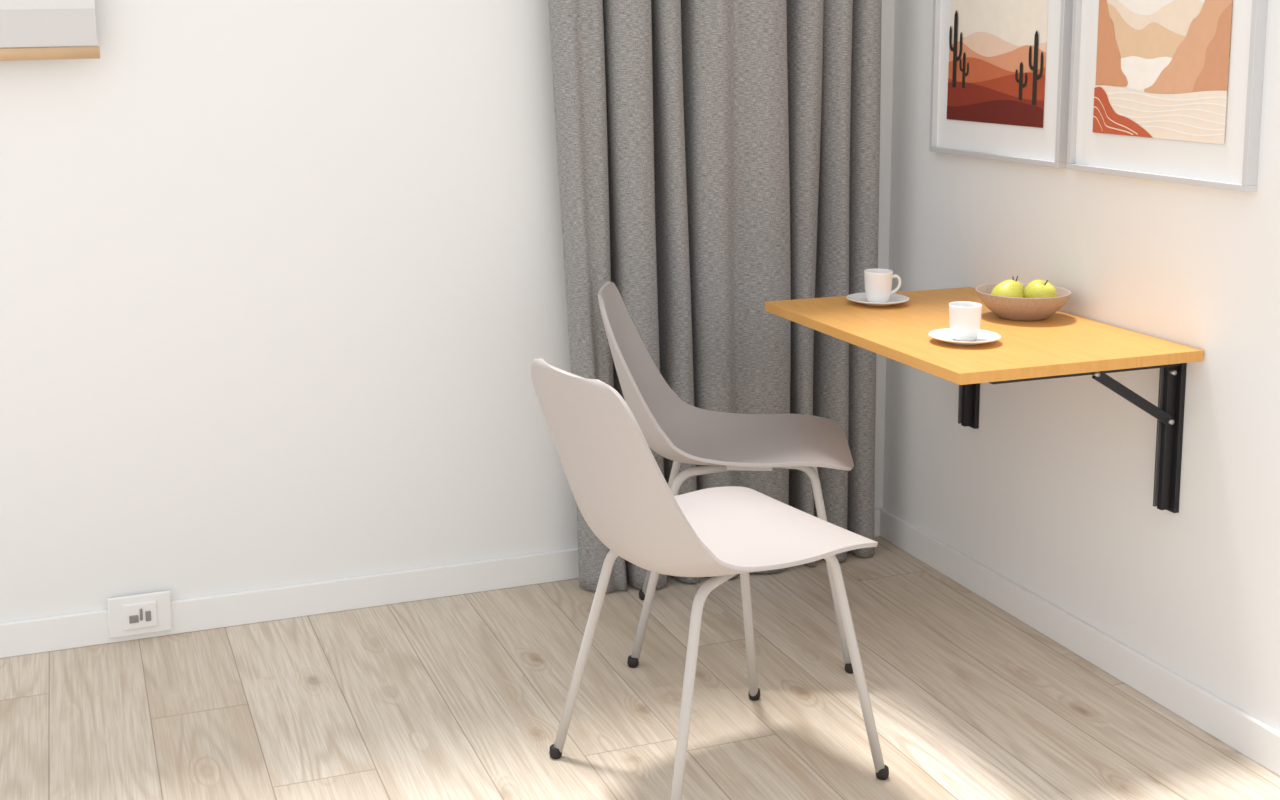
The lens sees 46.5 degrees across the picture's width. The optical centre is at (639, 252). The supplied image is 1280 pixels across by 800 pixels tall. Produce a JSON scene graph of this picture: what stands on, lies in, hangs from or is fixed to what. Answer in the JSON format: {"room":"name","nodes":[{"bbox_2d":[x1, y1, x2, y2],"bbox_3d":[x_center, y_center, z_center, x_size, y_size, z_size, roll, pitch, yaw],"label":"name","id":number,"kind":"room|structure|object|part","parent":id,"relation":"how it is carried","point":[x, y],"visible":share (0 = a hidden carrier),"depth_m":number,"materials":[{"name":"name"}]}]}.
{"room":"dining area","nodes":[
{"label":"dining area","id":0,"kind":"room"},
{"bbox_2d":[0,0,894,622],"bbox_3d":[-1.441,-0.575,3.139,4.720,2.950,0.120,-3,9,-21],"label":"wall","id":1,"kind":"structure","parent":0,"point":[282,282],"depth_m":3.41,"materials":[{"name":"paint"}]},
{"bbox_2d":[0,0,99,60],"bbox_3d":[-1.624,-0.886,2.913,1.000,1.029,0.080,-4,9,-21],"label":"roller blind","id":2,"kind":"object","parent":1,"relation":"attached to","point":[45,25],"visible":1,"depth_m":3.11,"materials":[{"name":"fabric"}]},
{"bbox_2d":[107,591,171,638],"bbox_3d":[-1.132,0.820,3.373,0.136,0.095,0.017,-3,9,-21],"label":"wall socket","id":3,"kind":"object","parent":1,"relation":"attached to","point":[132,615],"visible":1,"depth_m":3.37,"materials":[{"name":"plastic"}]},
{"bbox_2d":[0,508,879,657],"bbox_3d":[-1.479,0.859,3.258,4.586,0.078,0.014,-3,9,-21],"label":"baseboard","id":4,"kind":"structure","parent":1,"relation":"attached to","point":[90,628],"depth_m":3.52,"materials":[{"name":"paint"}]},
{"bbox_2d":[548,0,881,592],"bbox_3d":[0.208,-0.424,3.648,0.902,2.494,0.152,-3,9,-21],"label":"curtain","id":5,"kind":"object","parent":1,"relation":"attached to","point":[718,160],"visible":0.75,"depth_m":3.65,"materials":[{"name":"fabric"}]},
{"bbox_2d":[0,536,1279,799],"bbox_3d":[-0.492,1.280,0.961,4.720,0.100,5.320,-3,9,-21],"label":"floor","id":6,"kind":"structure","parent":0,"point":[463,696],"depth_m":3.06,"materials":[{"name":"brown wood"}]},
{"bbox_2d":[531,359,888,799],"bbox_3d":[0.112,0.571,2.718,0.571,0.801,0.423,-5,10,-32],"label":"dining chair","id":7,"kind":"object","parent":6,"relation":"on","point":[617,484],"visible":1,"depth_m":2.57,"materials":[{"name":"plastic"}]},
{"bbox_3d":[-0.051,0.740,2.810,0.231,0.422,0.026,-1,8,-5],"label":"leg","id":8,"kind":"part","parent":7,"relation":"part of","materials":[{"name":"paint"}]},
{"bbox_3d":[0.104,0.775,2.570,0.026,0.422,0.231,5,10,30],"label":"leg","id":9,"kind":"part","parent":7,"relation":"part of","materials":[{"name":"paint"}]},
{"bbox_3d":[0.189,0.710,2.959,0.028,0.438,0.223,5,9,29],"label":"leg","id":10,"kind":"part","parent":7,"relation":"part of","materials":[{"name":"paint"}]},
{"bbox_3d":[0.343,0.745,2.720,0.223,0.438,0.028,-1,8,-4],"label":"leg","id":11,"kind":"part","parent":7,"relation":"part of","materials":[{"name":"paint"}]},
{"bbox_2d":[598,281,853,673],"bbox_3d":[0.194,0.477,3.370,0.571,0.801,0.423,1,8,4],"label":"dining chair","id":12,"kind":"object","parent":6,"relation":"on","point":[679,431],"visible":0.98,"depth_m":3.37,"materials":[{"name":"plastic"}]},
{"bbox_3d":[0.102,0.634,3.544,0.231,0.422,0.026,5,10,30],"label":"leg","id":13,"kind":"part","parent":12,"relation":"part of","materials":[{"name":"paint"}]},
{"bbox_3d":[0.084,0.675,3.260,0.231,0.422,0.026,-4,9,-23],"label":"leg","id":14,"kind":"part","parent":12,"relation":"part of","materials":[{"name":"paint"}]},
{"bbox_3d":[0.237,0.456,3.364,0.120,0.013,0.210,1,8,4],"label":"mounting plate","id":15,"kind":"part","parent":12,"relation":"part of","materials":[{"name":"paint"}]},
{"bbox_3d":[0.364,0.670,3.239,0.201,0.438,0.119,1,8,4],"label":"leg","id":16,"kind":"part","parent":12,"relation":"part of","materials":[{"name":"paint"}]},
{"bbox_2d":[883,0,1279,731],"bbox_3d":[1.671,-0.341,1.518,0.120,2.950,5.200,-3,9,-21],"label":"wall","id":17,"kind":"structure","parent":0,"point":[1052,490],"depth_m":3.17,"materials":[{"name":"paint"}]},
{"bbox_2d":[765,287,1203,512],"bbox_3d":[0.694,0.320,3.191,0.560,0.343,0.800,-3,9,-21],"label":"table","id":18,"kind":"object","parent":17,"relation":"attached to","point":[1060,345],"visible":0.92,"depth_m":2.98,"materials":[{"name":"brown wood"}]},
{"bbox_2d":[846,292,909,305],"bbox_3d":[0.542,0.109,3.399,0.143,0.015,0.143,-3,9,-21],"label":"saucer","id":19,"kind":"object","parent":18,"relation":"on","point":[861,298],"visible":0.77,"depth_m":3.40,"materials":[{"name":"ceramic"}]},
{"bbox_2d":[864,269,900,302],"bbox_3d":[0.548,0.076,3.392,0.078,0.071,0.065,4,9,28],"label":"coffee cup","id":20,"kind":"object","parent":19,"relation":"on","point":[878,282],"visible":0.97,"depth_m":3.37,"materials":[{"name":"ceramic"}]},
{"bbox_3d":[0.583,0.072,3.398,0.027,0.046,0.007,-1,8,-6],"label":"handle","id":21,"kind":"part","parent":20,"relation":"part of","materials":[{"name":"ceramic"}]},
{"bbox_2d":[928,328,1000,344],"bbox_3d":[0.647,0.170,2.972,0.143,0.015,0.143,-3,9,-21],"label":"saucer","id":22,"kind":"object","parent":18,"relation":"on","point":[984,336],"visible":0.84,"depth_m":2.98,"materials":[{"name":"ceramic"}]},
{"bbox_2d":[949,301,981,341],"bbox_3d":[0.644,0.136,2.972,0.066,0.071,0.077,-6,10,-34],"label":"coffee cup","id":23,"kind":"object","parent":22,"relation":"on","point":[964,316],"visible":0.99,"depth_m":2.94,"materials":[{"name":"ceramic"}]},
{"bbox_3d":[0.799,0.271,3.625,0.022,0.307,0.014,-3,9,-21],"label":"wall post","id":24,"kind":"part","parent":18,"relation":"part of","materials":[{"name":"metal"}]},
{"bbox_2d":[975,283,1071,320],"bbox_3d":[0.831,0.110,3.237,0.203,0.059,0.203,-3,9,-21],"label":"fruit bowl","id":25,"kind":"object","parent":18,"relation":"on","point":[1009,308],"visible":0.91,"depth_m":3.17,"materials":[{"name":"ceramic"}]},
{"bbox_2d":[991,276,1022,297],"bbox_3d":[0.794,0.090,3.226,0.068,0.079,0.068,1,8,7],"label":"apple","id":26,"kind":"object","parent":25,"relation":"in","point":[1007,288],"visible":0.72,"depth_m":3.21,"materials":[{"name":"yellow food"}]},
{"bbox_2d":[1012,276,1024,292],"bbox_3d":[0.821,0.083,3.292,0.056,0.061,0.056,1,8,5],"label":"apple","id":27,"kind":"object","parent":25,"relation":"in","point":[1020,283],"visible":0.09,"depth_m":3.28,"materials":[{"name":"yellow food"}]},
{"bbox_2d":[1023,280,1056,297],"bbox_3d":[0.870,0.092,3.238,0.070,0.071,0.070,0,8,3],"label":"apple","id":28,"kind":"object","parent":25,"relation":"in","point":[1035,288],"visible":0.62,"depth_m":3.21,"materials":[{"name":"yellow food"}]},
{"bbox_3d":[0.862,0.224,2.880,0.438,0.020,0.022,-3,9,-21],"label":"arm","id":29,"kind":"part","parent":18,"relation":"part of","materials":[{"name":"metal"}]},
{"bbox_3d":[1.054,0.364,2.980,0.022,0.307,0.014,-3,9,-21],"label":"wall post","id":30,"kind":"part","parent":18,"relation":"part of","materials":[{"name":"metal"}]},
{"bbox_2d":[929,0,1072,167],"bbox_3d":[0.831,-0.571,3.450,0.026,0.707,0.517,-3,9,-21],"label":"framed print","id":31,"kind":"object","parent":17,"relation":"attached to","point":[1000,72],"visible":0.97,"depth_m":3.45,"materials":[{"name":"multicoloured paper"}]},
{"bbox_3d":[0.739,-0.605,3.682,0.026,0.683,0.012,-3,9,-21],"label":"frame","id":32,"kind":"part","parent":31,"relation":"part of","materials":[{"name":"white wood"}]},
{"bbox_3d":[0.760,-0.522,3.629,0.001,0.061,0.027,-3,9,-21],"label":"cactus arm","id":33,"kind":"part","parent":31,"relation":"part of"},
{"bbox_3d":[0.771,-0.500,3.606,0.001,0.069,0.030,-3,9,-21],"label":"cactus arm","id":34,"kind":"part","parent":31,"relation":"part of"},
{"bbox_3d":[0.831,-0.227,3.499,0.026,0.012,0.517,-3,9,-21],"label":"frame","id":35,"kind":"part","parent":31,"relation":"part of","materials":[{"name":"white wood"}]},
{"bbox_3d":[0.860,-0.402,3.390,0.001,0.030,0.021,-3,9,-21],"label":"cactus arm","id":36,"kind":"part","parent":31,"relation":"part of"},
{"bbox_3d":[0.868,-0.391,3.371,0.001,0.033,0.024,-3,9,-21],"label":"cactus arm","id":37,"kind":"part","parent":31,"relation":"part of"},
{"bbox_3d":[0.878,-0.437,3.338,0.001,0.055,0.025,-3,9,-21],"label":"cactus arm","id":38,"kind":"part","parent":31,"relation":"part of"},
{"bbox_3d":[0.888,-0.417,3.316,0.001,0.062,0.028,-3,9,-21],"label":"cactus arm","id":39,"kind":"part","parent":31,"relation":"part of"},
{"bbox_3d":[0.923,-0.537,3.217,0.026,0.683,0.012,-3,9,-21],"label":"frame","id":40,"kind":"part","parent":31,"relation":"part of","materials":[{"name":"white wood"}]},
{"bbox_2d":[879,508,1279,775],"bbox_3d":[1.609,1.083,1.699,0.014,0.078,5.200,-3,9,-21],"label":"baseboard","id":41,"kind":"structure","parent":17,"relation":"attached to","point":[1251,737],"depth_m":3.23,"materials":[{"name":"paint"}]},
{"bbox_2d":[1067,0,1267,191],"bbox_3d":[1.032,-0.498,2.941,0.026,0.707,0.526,-3,9,-21],"label":"framed print","id":42,"kind":"object","parent":17,"relation":"attached to","point":[1161,90],"visible":1,"depth_m":2.94,"materials":[{"name":"multicoloured paper"}]},
{"bbox_3d":[0.938,-0.532,3.178,0.026,0.683,0.012,-3,9,-21],"label":"frame","id":43,"kind":"part","parent":42,"relation":"part of","materials":[{"name":"white wood"}]},
{"bbox_3d":[1.032,-0.154,2.991,0.026,0.012,0.526,-3,9,-21],"label":"frame","id":44,"kind":"part","parent":42,"relation":"part of","materials":[{"name":"white wood"}]},
{"bbox_3d":[1.126,-0.464,2.704,0.026,0.683,0.012,-3,9,-21],"label":"frame","id":45,"kind":"part","parent":42,"relation":"part of","materials":[{"name":"white wood"}]}
]}

